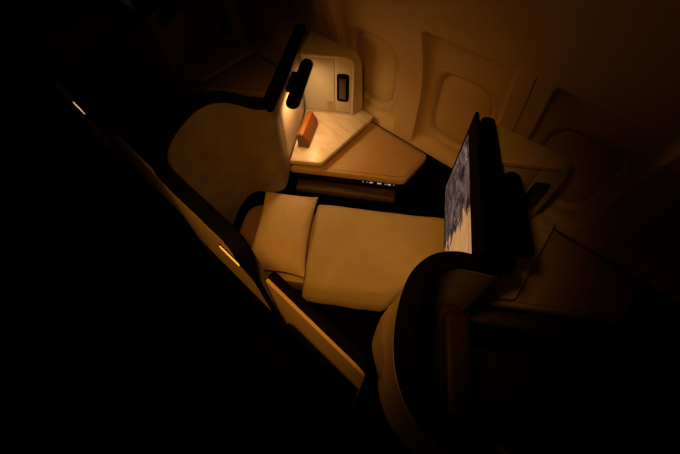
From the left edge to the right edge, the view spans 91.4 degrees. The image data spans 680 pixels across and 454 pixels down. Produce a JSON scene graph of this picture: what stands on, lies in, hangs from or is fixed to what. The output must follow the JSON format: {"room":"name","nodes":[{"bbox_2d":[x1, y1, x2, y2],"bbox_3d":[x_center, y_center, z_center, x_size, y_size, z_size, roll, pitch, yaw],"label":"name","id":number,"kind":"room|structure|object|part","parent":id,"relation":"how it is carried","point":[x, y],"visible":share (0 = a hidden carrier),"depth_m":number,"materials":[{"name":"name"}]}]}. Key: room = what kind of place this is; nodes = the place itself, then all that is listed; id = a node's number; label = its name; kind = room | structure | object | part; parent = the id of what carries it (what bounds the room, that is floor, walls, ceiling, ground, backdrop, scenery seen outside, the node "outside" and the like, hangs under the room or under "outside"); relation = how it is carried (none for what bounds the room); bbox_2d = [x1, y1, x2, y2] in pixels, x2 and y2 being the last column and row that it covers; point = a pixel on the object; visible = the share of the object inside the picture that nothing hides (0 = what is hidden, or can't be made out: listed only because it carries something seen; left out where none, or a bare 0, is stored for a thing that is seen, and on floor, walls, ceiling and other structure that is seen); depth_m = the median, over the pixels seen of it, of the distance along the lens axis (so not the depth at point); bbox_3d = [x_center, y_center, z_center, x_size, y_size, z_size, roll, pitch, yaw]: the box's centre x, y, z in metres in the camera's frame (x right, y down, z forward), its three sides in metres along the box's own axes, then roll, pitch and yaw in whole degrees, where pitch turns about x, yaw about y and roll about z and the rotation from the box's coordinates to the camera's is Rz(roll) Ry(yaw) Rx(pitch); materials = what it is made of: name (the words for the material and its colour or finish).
{"room":"aircraft cabin","nodes":[
{"label":"aircraft cabin","id":0,"kind":"room"},
{"bbox_2d":[0,0,679,453],"bbox_3d":[-2.041,0.624,2.065,10.200,0.050,5.100,38,65,21],"label":"floor","id":1,"kind":"structure","parent":0,"point":[117,336],"depth_m":2.01,"materials":[{"name":"black carpet"}]},
{"bbox_2d":[28,0,199,243],"bbox_3d":[-1.254,-0.804,2.236,0.497,1.203,1.472,2,57,1],"label":"shell","id":2,"kind":"object","parent":1,"relation":"on","point":[68,44],"visible":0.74,"depth_m":1.83,"materials":[{"name":"plastic"}]},
{"bbox_3d":[-1.292,-0.722,1.740,0.351,0.401,0.818,-8,58,-5],"label":"panel","id":3,"kind":"part","parent":2,"relation":"part of","materials":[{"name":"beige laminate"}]},
{"bbox_3d":[-1.292,-0.404,2.236,0.351,0.772,0.821,-8,58,-5],"label":"panel","id":4,"kind":"part","parent":2,"relation":"part of","materials":[{"name":"beige"}]},
{"bbox_2d":[107,120,226,276],"bbox_3d":[-0.866,-0.063,1.829,0.444,1.029,0.044,38,65,21],"label":"sliding door","id":5,"kind":"structure","parent":2,"relation":"attached to","point":[140,158],"depth_m":1.46,"materials":[{"name":"beige laminate"}]},
{"bbox_3d":[-0.863,-0.066,1.831,0.444,1.029,0.035,38,65,21],"label":"edge trim","id":6,"kind":"part","parent":5,"relation":"part of","materials":[{"name":"black"}]},
{"bbox_3d":[-1.052,-1.312,2.236,0.047,0.474,0.603,7,58,5],"label":"wing panel","id":7,"kind":"part","parent":2,"relation":"part of","materials":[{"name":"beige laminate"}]},
{"bbox_2d":[140,177,226,281],"bbox_3d":[-0.876,0.058,1.939,0.342,0.775,0.016,38,65,21],"label":"door sill","id":8,"kind":"structure","parent":1,"relation":"on","point":[175,216],"depth_m":1.77,"materials":[{"name":"black"}]},
{"bbox_2d":[177,0,276,99],"bbox_3d":[-0.817,-0.994,2.418,0.858,1.105,0.618,38,65,21],"label":"console","id":9,"kind":"object","parent":1,"relation":"on","point":[222,61],"visible":0.42,"depth_m":2.26,"materials":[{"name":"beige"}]},
{"bbox_3d":[-0.916,-1.409,2.247,0.170,0.318,0.006,7,58,5],"label":"cupboard door","id":10,"kind":"part","parent":9,"relation":"part of","materials":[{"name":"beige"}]},
{"bbox_2d":[177,43,255,82],"bbox_3d":[-0.936,-1.199,2.331,0.447,0.028,0.579,38,65,21],"label":"shelf","id":11,"kind":"object","parent":9,"relation":"attached to","point":[209,60],"depth_m":2.29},
{"bbox_2d":[216,8,228,32],"bbox_3d":[-0.786,-1.381,2.229,0.050,0.154,0.013,7,58,5],"label":"handset","id":12,"kind":"object","parent":9,"relation":"attached to","point":[220,12],"visible":1,"depth_m":2.22,"materials":[{"name":"black"}]},
{"bbox_3d":[-0.784,-1.393,2.236,0.089,0.320,0.005,7,58,5],"label":"handset panel","id":13,"kind":"part","parent":9,"relation":"part of","materials":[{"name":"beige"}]},
{"bbox_3d":[-0.784,-1.052,2.306,0.793,0.045,0.588,38,65,21],"label":"lid","id":14,"kind":"part","parent":9,"relation":"part of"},
{"bbox_2d":[150,23,305,355],"bbox_3d":[-0.453,-0.182,1.837,0.497,1.203,1.472,2,57,1],"label":"shell","id":15,"kind":"object","parent":1,"relation":"on","point":[218,155],"visible":0.93,"depth_m":1.46,"materials":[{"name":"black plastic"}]},
{"bbox_3d":[-0.491,-0.099,1.341,0.351,0.401,0.818,-8,58,-5],"label":"panel","id":16,"kind":"part","parent":15,"relation":"part of","materials":[{"name":"beige laminate"}]},
{"bbox_2d":[219,246,239,265],"bbox_3d":[-0.358,0.093,1.075,0.102,0.018,0.003,38,65,21],"label":"light","id":17,"kind":"object","parent":15,"relation":"attached to","point":[223,248],"depth_m":1.06,"materials":[{"name":"orange"}]},
{"bbox_3d":[-0.491,0.218,1.837,0.351,0.772,0.821,-8,58,-5],"label":"panel","id":18,"kind":"part","parent":15,"relation":"part of","materials":[{"name":"black"}]},
{"bbox_3d":[-0.251,-0.690,1.837,0.047,0.474,0.603,7,58,5],"label":"wing panel","id":19,"kind":"part","parent":15,"relation":"part of","materials":[{"name":"beige plastic"}]},
{"bbox_2d":[286,59,312,108],"bbox_3d":[-0.199,-0.688,1.580,0.086,0.048,0.370,7,58,5],"label":"reading lamp","id":20,"kind":"object","parent":15,"relation":"attached to","point":[296,85],"visible":1,"depth_m":1.55,"materials":[{"name":"black"}]},
{"bbox_2d":[266,271,375,407],"bbox_3d":[-0.065,0.559,1.430,0.444,1.029,0.044,38,65,21],"label":"sliding door","id":21,"kind":"structure","parent":15,"relation":"attached to","point":[294,309],"depth_m":1.04,"materials":[{"name":"beige plastic"}]},
{"bbox_2d":[240,205,387,318],"bbox_3d":[0.175,0.273,1.963,1.505,0.502,0.475,7,58,5],"label":"bed","id":22,"kind":"object","parent":1,"relation":"on","point":[249,227],"visible":0.06,"depth_m":1.87,"materials":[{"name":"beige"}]},
{"bbox_3d":[0.175,0.175,1.810,1.505,0.125,0.475,7,58,5],"label":"mattress","id":23,"kind":"part","parent":22,"relation":"part of","materials":[{"name":"beige fabric"}]},
{"bbox_2d":[251,191,317,276],"bbox_3d":[-0.296,0.016,1.742,0.296,0.128,0.496,5,57,3],"label":"pillow","id":24,"kind":"object","parent":22,"relation":"on","point":[280,242],"visible":0.97,"depth_m":1.68,"materials":[{"name":"beige fabric"}]},
{"bbox_2d":[302,205,443,310],"bbox_3d":[0.361,0.172,1.707,1.077,0.099,0.559,7,58,5],"label":"seat cushion","id":25,"kind":"object","parent":22,"relation":"on","point":[362,259],"visible":0.63,"depth_m":1.68,"materials":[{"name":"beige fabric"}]},
{"bbox_2d":[287,323,355,409],"bbox_3d":[-0.075,0.680,1.539,0.342,0.775,0.016,38,65,21],"label":"door sill","id":26,"kind":"structure","parent":1,"relation":"on","point":[317,364],"depth_m":1.34,"materials":[{"name":"black"}]},
{"bbox_2d":[290,31,425,213],"bbox_3d":[-0.015,-0.372,2.018,0.858,1.105,0.618,38,65,21],"label":"console","id":27,"kind":"object","parent":1,"relation":"on","point":[350,161],"visible":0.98,"depth_m":1.86,"materials":[{"name":"brown plastic"}]},
{"bbox_2d":[297,111,317,147],"bbox_3d":[-0.179,-0.544,1.841,0.064,0.090,0.201,11,58,7],"label":"case","id":28,"kind":"object","parent":27,"relation":"on","point":[307,129],"visible":1,"depth_m":1.81,"materials":[{"name":"brown leather"}]},
{"bbox_3d":[-0.201,-0.463,1.790,0.060,0.087,0.005,11,58,7],"label":"panel","id":29,"kind":"part","parent":28,"relation":"part of","materials":[{"name":"brown leather"}]},
{"bbox_3d":[-0.115,-0.786,1.848,0.170,0.318,0.006,7,58,5],"label":"cupboard door","id":30,"kind":"part","parent":27,"relation":"part of","materials":[{"name":"beige plastic"}]},
{"bbox_2d":[290,110,372,165],"bbox_3d":[-0.135,-0.577,1.932,0.447,0.028,0.579,38,65,21],"label":"shelf","id":31,"kind":"object","parent":27,"relation":"attached to","point":[335,128],"depth_m":1.88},
{"bbox_2d":[338,76,346,101],"bbox_3d":[0.015,-0.759,1.830,0.050,0.154,0.013,7,58,5],"label":"handset","id":32,"kind":"object","parent":27,"relation":"attached to","point":[342,80],"visible":1,"depth_m":1.82,"materials":[{"name":"black plastic"}]},
{"bbox_3d":[0.017,-0.770,1.836,0.089,0.320,0.005,7,58,5],"label":"handset panel","id":33,"kind":"part","parent":27,"relation":"part of","materials":[{"name":"beige plastic"}]},
{"bbox_3d":[0.017,-0.429,1.907,0.793,0.045,0.588,38,65,21],"label":"lid","id":34,"kind":"part","parent":27,"relation":"part of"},
{"bbox_3d":[0.379,-0.128,2.130,0.167,0.654,0.011,-39,65,-22],"label":"panel","id":35,"kind":"part","parent":27,"relation":"part of","materials":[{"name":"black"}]},
{"bbox_2d":[362,117,516,453],"bbox_3d":[0.363,0.451,1.430,0.497,1.203,1.472,2,57,1],"label":"shell","id":36,"kind":"object","parent":1,"relation":"on","point":[400,413],"visible":0.89,"depth_m":0.99,"materials":[{"name":"plastic"}]},
{"bbox_3d":[0.325,0.851,1.430,0.351,0.772,0.821,-8,58,-5],"label":"panel","id":37,"kind":"part","parent":36,"relation":"part of","materials":[{"name":"beige plastic"}]},
{"bbox_3d":[0.325,0.534,0.934,0.351,0.401,0.818,-8,58,-5],"label":"panel","id":38,"kind":"part","parent":36,"relation":"part of","materials":[{"name":"beige laminate"}]},
{"bbox_2d":[443,112,486,255],"bbox_3d":[0.516,-0.076,1.417,0.023,0.487,0.676,9,58,6],"label":"monitor","id":39,"kind":"object","parent":36,"relation":"attached to","point":[464,210],"visible":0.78,"depth_m":1.33,"materials":[{"name":"black"}]},
{"bbox_2d":[504,172,534,258],"bbox_3d":[0.616,-0.054,1.174,0.086,0.048,0.370,7,58,5],"label":"reading lamp","id":40,"kind":"object","parent":36,"relation":"attached to","point":[519,219],"visible":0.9,"depth_m":1.14,"materials":[{"name":"black"}]},
{"bbox_2d":[428,303,604,453],"bbox_3d":[0.666,0.771,1.312,0.771,1.060,0.578,7,58,4],"label":"seat","id":41,"kind":"object","parent":1,"relation":"on","point":[500,402],"visible":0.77,"depth_m":1.33,"materials":[{"name":"brown leather"}]},
{"bbox_3d":[0.380,0.555,1.210,0.162,0.536,0.390,7,58,5],"label":"backrest","id":42,"kind":"part","parent":41,"relation":"part of","materials":[{"name":"brown leather"}]},
{"bbox_3d":[0.537,0.871,1.188,0.330,0.440,0.090,38,65,21],"label":"armrest","id":43,"kind":"part","parent":41,"relation":"part of","materials":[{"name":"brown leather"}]},
{"bbox_2d":[466,347,604,453],"bbox_3d":[0.763,0.778,1.425,0.590,0.138,0.435,7,58,5],"label":"seat cushion","id":44,"kind":"object","parent":41,"relation":"on","point":[529,404],"depth_m":1.37,"materials":[{"name":"brown leather"}]},
{"bbox_2d":[465,124,635,352],"bbox_3d":[0.800,0.261,1.612,0.858,1.105,0.618,38,65,21],"label":"console","id":45,"kind":"object","parent":1,"relation":"on","point":[556,294],"visible":0.79,"depth_m":1.44,"materials":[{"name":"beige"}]},
{"bbox_2d":[482,212,554,300],"bbox_3d":[0.681,0.056,1.525,0.447,0.028,0.579,38,65,21],"label":"shelf","id":46,"kind":"object","parent":45,"relation":"attached to","point":[508,287],"depth_m":1.43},
{"bbox_3d":[0.701,-0.153,1.441,0.170,0.318,0.006,7,58,5],"label":"cupboard door","id":47,"kind":"part","parent":45,"relation":"part of","materials":[{"name":"beige"}]},
{"bbox_2d":[525,185,547,208],"bbox_3d":[0.830,-0.126,1.423,0.050,0.154,0.013,7,58,5],"label":"handset","id":48,"kind":"object","parent":45,"relation":"attached to","point":[538,191],"visible":0.79,"depth_m":1.40,"materials":[{"name":"black plastic"}]},
{"bbox_3d":[0.833,-0.137,1.430,0.089,0.320,0.005,7,58,5],"label":"handset panel","id":49,"kind":"part","parent":45,"relation":"part of","materials":[{"name":"beige plastic"}]},
{"bbox_3d":[0.833,0.204,1.500,0.793,0.045,0.588,38,65,21],"label":"lid","id":50,"kind":"part","parent":45,"relation":"part of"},
{"bbox_2d":[244,0,679,301],"bbox_3d":[-0.063,-0.902,1.203,6.396,1.670,0.787,38,65,21],"label":"wall","id":51,"kind":"structure","parent":0,"point":[609,70],"depth_m":1.17,"materials":[{"name":"beige plastic"}]},
{"bbox_2d":[234,0,267,42],"bbox_3d":[-0.614,-1.470,2.209,0.344,0.444,0.093,38,65,21],"label":"window","id":52,"kind":"structure","parent":51,"relation":"in","point":[249,11],"depth_m":2.31,"materials":[{"name":"black glass"}]},
{"bbox_2d":[240,0,266,34],"bbox_3d":[-0.603,-1.481,2.216,0.275,0.375,0.057,38,65,21],"label":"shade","id":53,"kind":"object","parent":52,"relation":"attached to","point":[251,16],"depth_m":2.30,"materials":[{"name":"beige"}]},
{"bbox_2d":[280,0,321,38],"bbox_3d":[-0.217,-1.162,2.012,0.344,0.444,0.093,38,65,21],"label":"window","id":54,"kind":"structure","parent":51,"relation":"in","point":[295,12],"depth_m":1.94,"materials":[{"name":"black glass"}]},
{"bbox_2d":[349,26,399,109],"bbox_3d":[0.179,-0.854,1.814,0.344,0.444,0.093,38,65,21],"label":"window","id":55,"kind":"structure","parent":51,"relation":"in","point":[380,67],"depth_m":1.80,"materials":[{"name":"beige plastic"}]},
{"bbox_2d":[358,32,396,100],"bbox_3d":[0.191,-0.865,1.821,0.275,0.375,0.057,38,65,21],"label":"shade","id":56,"kind":"object","parent":55,"relation":"attached to","point":[379,62],"depth_m":1.80,"materials":[{"name":"beige plastic"}]},
{"bbox_2d":[130,0,679,410],"bbox_3d":[0.203,-0.504,2.351,6.400,0.688,0.075,38,65,21],"label":"baseboard","id":57,"kind":"structure","parent":51,"relation":"attached to","point":[645,345],"depth_m":1.75,"materials":[{"name":"black"}]},
{"bbox_2d":[426,69,497,152],"bbox_3d":[0.576,-0.546,1.616,0.344,0.444,0.093,38,65,21],"label":"window","id":58,"kind":"structure","parent":51,"relation":"in","point":[456,97],"depth_m":1.61,"materials":[{"name":"beige plastic"}]},
{"bbox_2d":[435,75,492,143],"bbox_3d":[0.588,-0.556,1.623,0.275,0.375,0.057,38,65,21],"label":"shade","id":59,"kind":"object","parent":58,"relation":"attached to","point":[457,99],"depth_m":1.60,"materials":[{"name":"beige plastic"}]},
{"bbox_2d":[512,77,536,131],"bbox_3d":[0.709,-0.362,1.433,0.004,0.680,0.133,38,65,21],"label":"trim","id":60,"kind":"structure","parent":51,"relation":"attached to","point":[536,77],"depth_m":1.25,"materials":[{"name":"brown"}]},
{"bbox_2d":[536,125,631,211],"bbox_3d":[0.973,-0.238,1.418,0.344,0.444,0.093,38,65,21],"label":"window","id":61,"kind":"structure","parent":51,"relation":"in","point":[597,163],"depth_m":1.36,"materials":[{"name":"beige plastic"}]},
{"bbox_2d":[544,130,621,200],"bbox_3d":[0.985,-0.248,1.425,0.275,0.375,0.057,38,65,21],"label":"shade","id":62,"kind":"object","parent":61,"relation":"attached to","point":[596,165],"depth_m":1.36,"materials":[{"name":"beige plastic"}]},
{"bbox_2d":[636,209,679,277],"bbox_3d":[1.370,0.070,1.220,0.344,0.444,0.093,38,65,21],"label":"window","id":63,"kind":"structure","parent":51,"relation":"in","point":[659,244],"depth_m":1.37,"materials":[{"name":"beige plastic"}]},
{"bbox_2d":[651,216,679,264],"bbox_3d":[1.382,0.060,1.227,0.275,0.375,0.057,38,65,21],"label":"shade","id":64,"kind":"object","parent":63,"relation":"attached to","point":[665,239],"depth_m":1.36,"materials":[{"name":"beige plastic"}]}
]}

